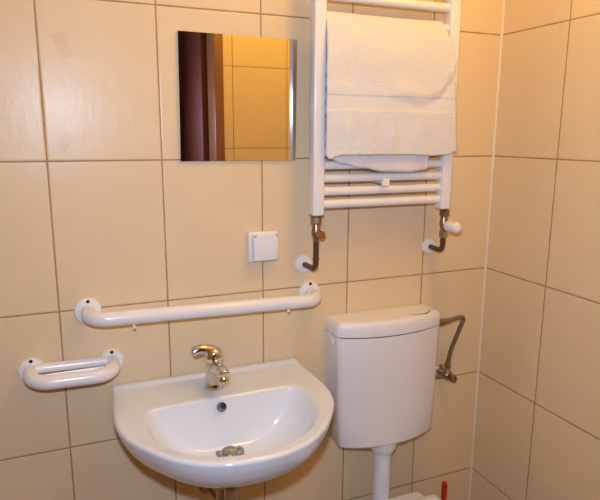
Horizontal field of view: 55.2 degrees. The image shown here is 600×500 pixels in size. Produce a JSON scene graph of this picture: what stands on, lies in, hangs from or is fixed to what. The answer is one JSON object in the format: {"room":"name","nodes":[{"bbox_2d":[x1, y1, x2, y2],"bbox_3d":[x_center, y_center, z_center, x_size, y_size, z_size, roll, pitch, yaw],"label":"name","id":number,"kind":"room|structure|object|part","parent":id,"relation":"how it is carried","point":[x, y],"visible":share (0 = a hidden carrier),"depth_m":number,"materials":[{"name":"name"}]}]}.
{"room":"bathroom","nodes":[
{"label":"bathroom","id":0,"kind":"room"},
{"bbox_2d":[0,0,502,499],"bbox_3d":[-0.606,-0.028,1.349,2.742,2.450,0.100,-4,12,-22],"label":"wall","id":1,"kind":"structure","parent":0,"point":[99,202],"depth_m":1.43,"materials":[{"name":"beige tile"}]},
{"bbox_2d":[18,349,123,389],"bbox_3d":[-0.528,0.284,1.336,0.238,0.062,0.099,-4,12,-22],"label":"grab bar","id":2,"kind":"object","parent":1,"relation":"attached to","point":[36,374],"visible":1,"depth_m":1.33,"materials":[{"name":"white"}]},
{"bbox_2d":[41,366,103,374],"bbox_3d":[-0.529,0.290,1.340,0.160,0.008,0.056,-4,12,-22],"label":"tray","id":3,"kind":"object","parent":2,"relation":"on","point":[62,370],"depth_m":1.34,"materials":[{"name":"beige plastic"}]},
{"bbox_2d":[74,281,321,328],"bbox_3d":[-0.223,0.139,1.438,0.638,0.075,0.094,-4,12,-22],"label":"grab bar","id":4,"kind":"object","parent":1,"relation":"attached to","point":[88,311],"visible":1,"depth_m":1.38,"materials":[{"name":"white"}]},
{"bbox_2d":[199,487,216,498],"bbox_3d":[-0.252,0.561,1.511,0.049,0.178,0.102,-6,13,-29],"label":"angle valve","id":5,"kind":"object","parent":1,"relation":"attached to","point":[203,490],"visible":0.23,"depth_m":1.49,"materials":[{"name":"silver metal"}]},
{"bbox_3d":[-0.251,0.619,1.502,0.027,0.027,0.033,-4,12,-22],"label":"valve handle","id":6,"kind":"part","parent":5,"relation":"part of","materials":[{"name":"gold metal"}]},
{"bbox_2d":[112,358,333,499],"bbox_3d":[-0.157,0.540,1.352,0.511,0.371,0.446,-4,12,-22],"label":"washbasin","id":7,"kind":"object","parent":1,"relation":"attached to","point":[270,417],"visible":0.99,"depth_m":1.36,"materials":[{"name":"white ceramic"}]},
{"bbox_2d":[191,344,229,389],"bbox_3d":[-0.214,0.292,1.384,0.082,0.114,0.127,-4,12,-22],"label":"tap","id":8,"kind":"object","parent":7,"relation":"on","point":[217,373],"visible":1,"depth_m":1.40,"materials":[{"name":"silver metal"}]},
{"bbox_3d":[-0.234,0.248,1.408,0.070,0.038,0.029,-4,12,-22],"label":"lever","id":9,"kind":"part","parent":8,"relation":"part of","materials":[{"name":"silver metal"}]},
{"bbox_3d":[-0.195,0.294,1.381,0.033,0.054,0.104,-4,12,-22],"label":"spout","id":10,"kind":"part","parent":8,"relation":"part of","materials":[{"name":"silver metal"}]},
{"bbox_2d":[177,31,296,160],"bbox_3d":[-0.149,-0.371,1.414,0.302,0.300,0.006,-4,12,-22],"label":"mirror","id":11,"kind":"object","parent":1,"relation":"attached to","point":[237,93],"visible":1,"depth_m":1.41,"materials":[{"name":"mirror glass"},{"name":"polished metal"}]},
{"bbox_2d":[247,230,277,261],"bbox_3d":[-0.094,-0.008,1.494,0.080,0.080,0.035,-4,12,-22],"label":"light switch","id":12,"kind":"object","parent":1,"relation":"attached to","point":[261,245],"visible":1,"depth_m":1.48,"materials":[{"name":"white plastic"}]},
{"bbox_2d":[294,216,325,272],"bbox_3d":[0.028,-0.011,1.510,0.050,0.168,0.102,-4,12,-22],"label":"radiator valve","id":13,"kind":"object","parent":1,"relation":"attached to","point":[303,263],"visible":0.99,"depth_m":1.49,"materials":[{"name":"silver metal"}]},
{"bbox_2d":[325,304,439,499],"bbox_3d":[0.256,0.498,1.673,0.340,0.639,0.164,-4,12,-22],"label":"toilet cistern","id":14,"kind":"object","parent":1,"relation":"attached to","point":[381,363],"visible":0.99,"depth_m":1.61,"materials":[{"name":"white plastic"}]},
{"bbox_3d":[0.249,0.388,1.671,0.334,0.329,0.122,-4,12,-22],"label":"tank","id":15,"kind":"part","parent":14,"relation":"part of","materials":[{"name":"white plastic"}]},
{"bbox_3d":[0.250,0.202,1.634,0.337,0.043,0.122,-4,12,-22],"label":"lid","id":16,"kind":"part","parent":14,"relation":"part of","materials":[{"name":"white plastic"}]},
{"bbox_2d":[309,0,461,215],"bbox_3d":[0.214,-0.479,1.495,0.421,0.757,0.098,-4,12,-22],"label":"towel radiator","id":17,"kind":"object","parent":1,"relation":"attached to","point":[318,165],"visible":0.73,"depth_m":1.47,"materials":[{"name":"white metal"}]},
{"bbox_2d":[326,11,456,171],"bbox_3d":[0.236,-0.397,1.480,0.390,0.390,0.063,-4,12,-22],"label":"towel","id":18,"kind":"object","parent":17,"relation":"hanging from","point":[391,95],"visible":0.99,"depth_m":1.45,"materials":[{"name":"white fabric"}]},
{"bbox_2d":[422,209,460,253],"bbox_3d":[0.410,-0.048,1.642,0.045,0.144,0.140,-4,12,-22],"label":"radiator valve","id":19,"kind":"object","parent":1,"relation":"attached to","point":[428,246],"visible":1,"depth_m":1.63,"materials":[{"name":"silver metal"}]},
{"bbox_3d":[0.425,-0.064,1.596,0.031,0.031,0.050,-4,12,-22],"label":"thermostat knob","id":20,"kind":"part","parent":19,"relation":"part of","materials":[{"name":"white plastic"}]},
{"bbox_2d":[435,315,464,381],"bbox_3d":[0.442,0.307,1.766,0.106,0.228,0.071,-4,12,-22],"label":"valve","id":21,"kind":"object","parent":1,"relation":"attached to","point":[443,371],"visible":0.92,"depth_m":1.77,"materials":[{"name":"silver metal"}]},
{"bbox_3d":[0.470,0.395,1.775,0.022,0.023,0.028,-4,12,-22],"label":"valve handle","id":22,"kind":"part","parent":21,"relation":"part of","materials":[{"name":"gold metal"}]},
{"bbox_2d":[468,0,504,499],"bbox_3d":[0.587,-0.109,1.780,0.008,2.450,0.007,-4,12,-22],"label":"trim","id":23,"kind":"structure","parent":1,"relation":"attached to","point":[503,9],"depth_m":1.79,"materials":[{"name":"beige"}]},
{"bbox_2d":[470,0,599,499],"bbox_3d":[0.863,-0.003,1.257,0.100,2.450,1.200,-4,12,-22],"label":"wall","id":24,"kind":"structure","parent":0,"point":[537,426],"depth_m":1.59,"materials":[{"name":"beige tile"}]},
{"bbox_3d":[0.136,1.442,0.470,3.242,0.080,2.800,-4,12,-22],"label":"floor","id":25,"kind":"structure","parent":0,"visible":0},
{"bbox_2d":[389,492,440,499],"bbox_3d":[0.346,0.968,1.510,0.370,0.442,0.526,-4,12,-22],"label":"toilet","id":26,"kind":"object","parent":25,"relation":"on","point":[415,495],"visible":1,"depth_m":1.72,"materials":[{"name":"white ceramic"}]},
{"bbox_3d":[0.344,0.988,1.518,0.352,0.400,0.516,-4,12,-22],"label":"bowl","id":27,"kind":"part","parent":26,"relation":"part of","materials":[{"name":"white ceramic"}]},
{"bbox_3d":[0.362,0.770,1.432,0.370,0.022,0.446,-4,12,-22],"label":"seat lid","id":28,"kind":"part","parent":26,"relation":"part of","materials":[{"name":"white plastic"}]},
{"bbox_2d":[441,481,447,499],"bbox_3d":[0.458,0.924,1.857,0.100,0.392,0.100,-4,12,-22],"label":"toilet brush","id":29,"kind":"object","parent":25,"relation":"on","point":[444,485],"visible":1,"depth_m":1.82,"materials":[{"name":"red plastic"}]}
]}

